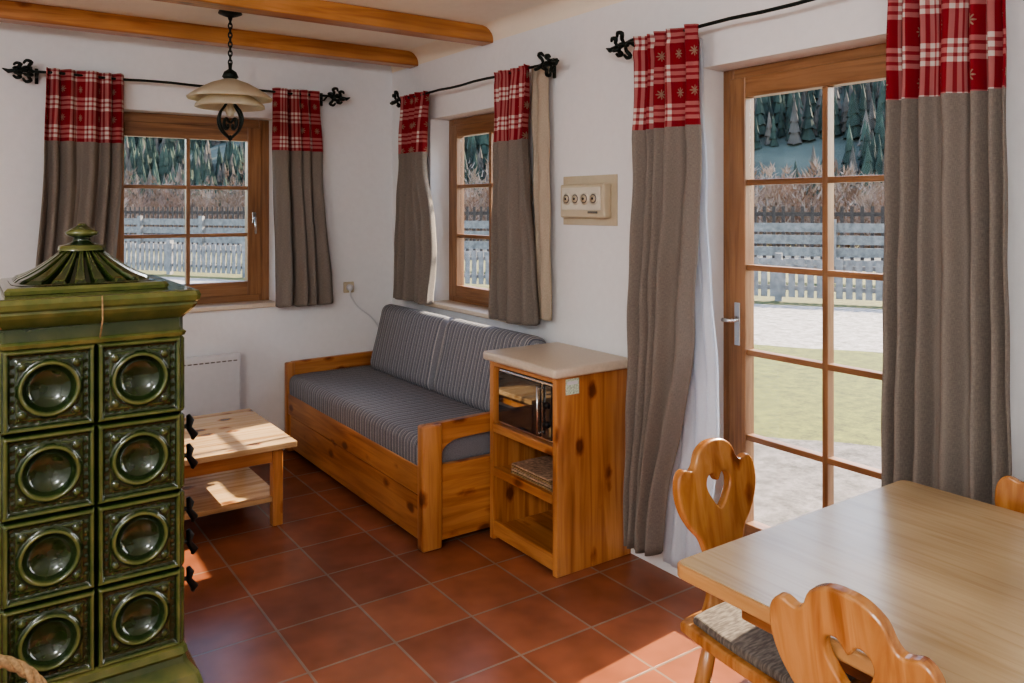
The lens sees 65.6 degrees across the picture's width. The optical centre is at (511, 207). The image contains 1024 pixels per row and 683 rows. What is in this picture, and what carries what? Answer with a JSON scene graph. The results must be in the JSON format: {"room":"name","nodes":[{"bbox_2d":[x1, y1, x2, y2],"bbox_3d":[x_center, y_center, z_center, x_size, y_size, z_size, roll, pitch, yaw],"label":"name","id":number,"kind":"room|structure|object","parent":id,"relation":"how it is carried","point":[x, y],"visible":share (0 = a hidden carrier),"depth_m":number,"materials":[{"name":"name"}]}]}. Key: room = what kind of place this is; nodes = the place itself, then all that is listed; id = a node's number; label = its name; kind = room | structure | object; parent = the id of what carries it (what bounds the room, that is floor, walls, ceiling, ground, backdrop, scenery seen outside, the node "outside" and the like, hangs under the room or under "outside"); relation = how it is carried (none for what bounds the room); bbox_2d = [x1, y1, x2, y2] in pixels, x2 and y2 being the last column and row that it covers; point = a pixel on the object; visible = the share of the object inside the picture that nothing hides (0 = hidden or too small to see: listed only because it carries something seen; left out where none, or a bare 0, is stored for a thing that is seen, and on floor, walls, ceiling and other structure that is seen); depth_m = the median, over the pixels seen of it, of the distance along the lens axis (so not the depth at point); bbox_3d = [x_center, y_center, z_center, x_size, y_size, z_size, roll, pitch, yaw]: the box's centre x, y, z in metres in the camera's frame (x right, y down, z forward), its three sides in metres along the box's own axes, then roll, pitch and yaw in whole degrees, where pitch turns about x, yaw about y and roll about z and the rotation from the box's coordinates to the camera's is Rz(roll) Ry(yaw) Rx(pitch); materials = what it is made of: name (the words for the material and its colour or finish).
{"room":"traditional dwelling","nodes":[
{"label":"traditional dwelling","id":0,"kind":"room"},
{"bbox_2d":[0,22,391,449],"bbox_3d":[-2.671,0.255,4.178,4.820,2.490,0.210,0,0,-35],"label":"wall","id":1,"kind":"structure","parent":0,"point":[356,132],"depth_m":4.84,"materials":[{"name":"paint"}]},
{"bbox_2d":[2,59,349,106],"bbox_3d":[-1.812,-0.700,4.556,1.873,0.117,0.163,0,0,-35],"label":"curtain rod","id":2,"kind":"object","parent":1,"relation":"attached to","point":[18,69],"visible":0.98,"depth_m":4.29,"materials":[{"name":"metal"}]},
{"bbox_2d":[35,67,123,266],"bbox_3d":[-2.278,-0.060,4.188,0.431,1.332,0.110,0,0,-35],"label":"curtain","id":3,"kind":"object","parent":2,"relation":"hanging from","point":[84,115],"visible":0.7,"depth_m":4.20,"materials":[{"name":"beige fabric"}]},
{"bbox_2d":[272,88,332,307],"bbox_3d":[-1.281,-0.060,4.895,0.381,1.331,0.109,0,0,-35],"label":"curtain","id":4,"kind":"object","parent":2,"relation":"hanging from","point":[303,272],"visible":1,"depth_m":4.87,"materials":[{"name":"beige fabric"}]},
{"bbox_2d":[116,112,268,304],"bbox_3d":[-1.931,0.015,4.735,0.970,1.130,0.124,0,0,-35],"label":"window","id":5,"kind":"structure","parent":1,"relation":"in","point":[255,133],"depth_m":4.87,"materials":[{"name":"brown wood"}]},
{"bbox_2d":[181,352,239,417],"bbox_3d":[-1.935,1.095,4.516,0.755,0.470,0.078,0,0,-35],"label":"wall heater","id":6,"kind":"object","parent":1,"relation":"attached to","point":[211,382],"visible":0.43,"depth_m":4.61,"materials":[{"name":"white metal"}]},
{"bbox_2d":[188,300,275,312],"bbox_3d":[-1.882,0.592,4.665,1.030,0.027,0.165,0,0,-35],"label":"trim","id":7,"kind":"structure","parent":1,"relation":"attached to","point":[261,303],"depth_m":4.76,"materials":[{"name":"laminate"}]},
{"bbox_2d":[343,282,378,326],"bbox_3d":[-0.978,0.641,5.207,0.254,0.323,0.040,0,0,-35],"label":"wall outlet","id":8,"kind":"object","parent":1,"relation":"attached to","point":[348,287],"visible":0.98,"depth_m":5.15,"materials":[{"name":"beige plastic"}]},
{"bbox_2d":[10,0,550,50],"bbox_3d":[-0.766,-1.090,1.447,4.820,0.200,6.870,0,0,-35],"label":"ceiling","id":9,"kind":"structure","parent":0,"point":[480,12],"depth_m":4.07,"materials":[{"name":"paint"}]},
{"bbox_2d":[0,0,417,67],"bbox_3d":[-2.428,-0.945,3.830,4.400,0.090,0.110,0,0,-35],"label":"ceiling beam","id":10,"kind":"structure","parent":9,"relation":"attached to","point":[13,12],"depth_m":4.27,"materials":[{"name":"brown wood"}]},
{"bbox_2d":[186,10,272,140],"bbox_3d":[-1.421,-0.662,4.008,0.420,0.655,0.420,0,0,-35],"label":"pendant lamp","id":11,"kind":"object","parent":9,"relation":"hanging from","point":[231,95],"visible":1,"depth_m":3.97,"materials":[{"name":"ceramic"}]},
{"bbox_2d":[153,0,492,45],"bbox_3d":[-1.936,-0.945,3.124,4.400,0.090,0.110,0,0,-35],"label":"ceiling beam","id":12,"kind":"structure","parent":9,"relation":"attached to","point":[314,11],"depth_m":3.90,"materials":[{"name":"brown wood"}]},
{"bbox_2d":[183,450,750,682],"bbox_3d":[-0.766,1.560,1.447,4.820,0.120,6.870,0,0,-35],"label":"floor","id":13,"kind":"structure","parent":0,"point":[338,591],"depth_m":3.00,"materials":[{"name":"tile"}]},
{"bbox_2d":[0,654,46,682],"bbox_3d":[-1.156,1.216,1.657,0.384,0.559,0.384,0,0,-35],"label":"rope basket","id":14,"kind":"object","parent":13,"relation":"on","point":[11,664],"visible":1,"depth_m":1.72,"materials":[{"name":"wicker"}]},
{"bbox_2d":[0,223,202,682],"bbox_3d":[-1.280,0.772,2.399,0.586,1.455,0.680,0,0,-35],"label":"stove","id":15,"kind":"object","parent":13,"relation":"on","point":[92,426],"visible":1,"depth_m":2.17,"materials":[{"name":"green ceramic"}]},
{"bbox_2d":[182,408,296,525],"bbox_3d":[-1.535,1.300,3.849,0.747,0.400,0.748,0,0,-35],"label":"coffee table","id":16,"kind":"object","parent":13,"relation":"on","point":[226,444],"visible":0.59,"depth_m":3.76,"materials":[{"name":"brown wood"}]},
{"bbox_2d":[285,304,545,552],"bbox_3d":[-0.598,1.058,4.389,0.729,0.885,1.787,0,0,-35],"label":"sofa","id":17,"kind":"object","parent":13,"relation":"on","point":[407,432],"visible":0.84,"depth_m":4.07,"materials":[{"name":"grey fabric"}]},
{"bbox_2d":[483,342,630,577],"bbox_3d":[0.197,1.075,3.529,0.436,0.850,0.537,0,0,-35],"label":"base cabinet","id":18,"kind":"object","parent":13,"relation":"on","point":[576,526],"visible":0.96,"depth_m":3.36,"materials":[{"name":"brown wood"}]},
{"bbox_2d":[499,368,552,443],"bbox_3d":[0.186,0.851,3.523,0.379,0.252,0.405,0,0,-35],"label":"microwave","id":19,"kind":"object","parent":18,"relation":"in","point":[525,402],"visible":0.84,"depth_m":3.41,"materials":[{"name":"black metal"}]},
{"bbox_2d":[511,455,552,491],"bbox_3d":[0.164,1.164,3.495,0.228,0.028,0.336,0,0,-35],"label":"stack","id":20,"kind":"object","parent":18,"relation":"in","point":[539,470],"visible":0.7,"depth_m":3.50,"materials":[{"name":"paper"}]},
{"bbox_2d":[672,438,863,682],"bbox_3d":[0.677,1.066,2.001,0.414,0.866,0.478,0,0,-35],"label":"dining chair","id":21,"kind":"object","parent":13,"relation":"on","point":[719,628],"visible":0.63,"depth_m":2.09,"materials":[{"name":"brown wood"}]},
{"bbox_2d":[677,480,1023,682],"bbox_3d":[1.095,1.125,1.398,0.905,0.751,1.340,0,0,-35],"label":"dining table","id":22,"kind":"object","parent":13,"relation":"on","point":[946,569],"visible":0.95,"depth_m":1.65,"materials":[{"name":"laminate"}]},
{"bbox_2d":[770,583,945,682],"bbox_3d":[0.740,1.066,1.449,0.478,0.866,0.414,0,0,-35],"label":"dining chair","id":23,"kind":"object","parent":13,"relation":"on","point":[801,632],"visible":1,"depth_m":1.33,"materials":[{"name":"brown wood"}]},
{"bbox_2d":[995,475,1023,513],"bbox_3d":[1.184,1.066,1.832,0.478,0.866,0.414,0,0,-35],"label":"dining chair","id":24,"kind":"object","parent":13,"relation":"on","point":[1009,491],"visible":0.22,"depth_m":2.04,"materials":[{"name":"brown wood"}]},
{"bbox_2d":[392,0,1023,578],"bbox_3d":[1.185,0.255,2.680,0.210,2.490,6.660,0,0,-35],"label":"wall","id":25,"kind":"structure","parent":0,"point":[591,94],"depth_m":3.55,"materials":[{"name":"paint"}]},
{"bbox_2d":[449,113,493,306],"bbox_3d":[-0.101,0.015,4.618,0.082,1.130,0.950,0,0,-35],"label":"window","id":26,"kind":"structure","parent":25,"relation":"in","point":[482,124],"depth_m":4.90,"materials":[{"name":"brown wood"}]},
{"bbox_2d":[425,300,521,324],"bbox_3d":[-0.189,0.592,4.557,0.165,0.027,1.010,0,0,-35],"label":"trim","id":27,"kind":"structure","parent":25,"relation":"attached to","point":[469,309],"depth_m":4.62,"materials":[{"name":"stone"}]},
{"bbox_2d":[390,52,558,107],"bbox_3d":[-0.261,-0.685,4.433,0.162,0.117,1.743,0,0,-35],"label":"curtain rod","id":28,"kind":"object","parent":25,"relation":"attached to","point":[554,61],"visible":0.89,"depth_m":3.87,"materials":[{"name":"metal"}]},
{"bbox_2d":[393,91,436,304],"bbox_3d":[-0.611,-0.063,4.886,0.106,1.277,0.508,0,0,-35],"label":"curtain","id":29,"kind":"object","parent":28,"relation":"hanging from","point":[415,243],"visible":1,"depth_m":4.83,"materials":[{"name":"beige fabric"}]},
{"bbox_2d":[488,64,539,325],"bbox_3d":[-0.002,-0.063,3.992,0.103,1.277,0.362,0,0,-35],"label":"curtain","id":30,"kind":"object","parent":28,"relation":"hanging from","point":[513,289],"visible":1,"depth_m":3.96,"materials":[{"name":"beige fabric"}]},
{"bbox_2d":[531,66,551,320],"bbox_3d":[0.141,-0.072,3.896,0.050,1.237,0.162,0,0,-35],"label":"lining","id":31,"kind":"object","parent":28,"relation":"hanging from","point":[540,82],"visible":0.94,"depth_m":3.87,"materials":[{"name":"beige fabric"}]},
{"bbox_2d":[390,0,624,72],"bbox_3d":[1.005,-0.949,2.682,0.080,0.080,6.450,0,0,-35],"label":"trim","id":32,"kind":"structure","parent":25,"relation":"attached to","point":[552,11],"depth_m":4.08,"materials":[{"name":"paint"}]},
{"bbox_2d":[561,174,617,225],"bbox_3d":[0.332,-0.035,3.658,0.070,0.230,0.380,0,0,-35],"label":"panel","id":33,"kind":"object","parent":25,"relation":"attached to","point":[592,199],"visible":1,"depth_m":3.61,"materials":[{"name":"beige plastic"}]},
{"bbox_2d":[606,0,814,59],"bbox_3d":[0.967,-0.685,2.674,0.162,0.117,1.893,0,0,-35],"label":"curtain rod","id":34,"kind":"object","parent":25,"relation":"attached to","point":[617,48],"visible":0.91,"depth_m":2.98,"materials":[{"name":"metal"}]},
{"bbox_2d":[623,24,701,555],"bbox_3d":[0.586,0.345,3.134,0.113,2.082,0.374,0,0,-35],"label":"curtain","id":35,"kind":"object","parent":34,"relation":"hanging from","point":[666,126],"visible":1,"depth_m":3.13,"materials":[{"name":"beige fabric"}]},
{"bbox_2d":[663,38,719,567],"bbox_3d":[0.706,0.393,3.141,0.048,2.106,0.302,0,0,-35],"label":"sheer curtain","id":36,"kind":"object","parent":34,"relation":"hanging from","point":[701,418],"visible":0.34,"depth_m":3.09,"materials":[{"name":"white fabric"}]},
{"bbox_2d":[881,0,1011,504],"bbox_3d":[1.215,0.372,2.258,0.106,2.187,0.369,0,0,-35],"label":"curtain","id":37,"kind":"object","parent":34,"relation":"hanging from","point":[946,418],"visible":0.71,"depth_m":2.22,"materials":[{"name":"beige fabric"}]},
{"bbox_2d":[721,43,885,536],"bbox_3d":[1.115,0.465,2.826,0.137,2.030,0.920,0,0,-35],"label":"door","id":38,"kind":"structure","parent":25,"relation":"in","point":[827,71],"depth_m":3.03,"materials":[{"name":"brown wood"}]},
{"label":"outside","id":39,"kind":"structure","parent":0,"visible":0},
{"bbox_2d":[124,234,882,526],"bbox_3d":[8.680,1.650,48.730,190.000,0.001,190.000,0,0,-35],"label":"ground","id":40,"kind":"structure","parent":39,"point":[787,396],"depth_m":7.07,"materials":[{"name":"green plant"}]},
{"bbox_2d":[124,240,882,300],"bbox_3d":[-2.412,1.225,17.172,30.060,0.850,0.120,0,0,23],"label":"picket fence","id":41,"kind":"object","parent":40,"relation":"on","point":[778,287],"visible":0.28,"depth_m":16.36,"materials":[{"name":"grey wood"}]},
{"bbox_2d":[124,155,883,247],"bbox_3d":[-3.393,-0.832,39.515,83.716,4.964,15.646,0,0,23],"label":"bare shrubs","id":42,"kind":"object","parent":40,"relation":"on","point":[786,195],"visible":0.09,"depth_m":32.59,"materials":[{"name":"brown plant"}]},
{"bbox_2d":[124,206,883,260],"bbox_3d":[-3.540,0.800,29.819,58.060,1.700,0.080,0,0,23],"label":"fence","id":43,"kind":"object","parent":40,"relation":"on","point":[144,212],"visible":0.15,"depth_m":24.98,"materials":[{"name":"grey wood"}]},
{"bbox_2d":[124,216,883,282],"bbox_3d":[-3.582,0.950,22.142,46.000,1.400,0.140,0,0,23],"label":"fence","id":44,"kind":"object","parent":40,"relation":"on","point":[139,221],"visible":0.11,"depth_m":18.18,"materials":[{"name":"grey wood"}]},
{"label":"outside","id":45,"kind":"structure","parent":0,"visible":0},
{"bbox_2d":[124,80,885,222],"bbox_3d":[-2.446,-22.048,108.720,217.530,47.716,275.672,0,0,-35],"label":"forested hillside","id":46,"kind":"structure","parent":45,"point":[787,127],"depth_m":72.56,"materials":[{"name":"green plant"}]}
]}

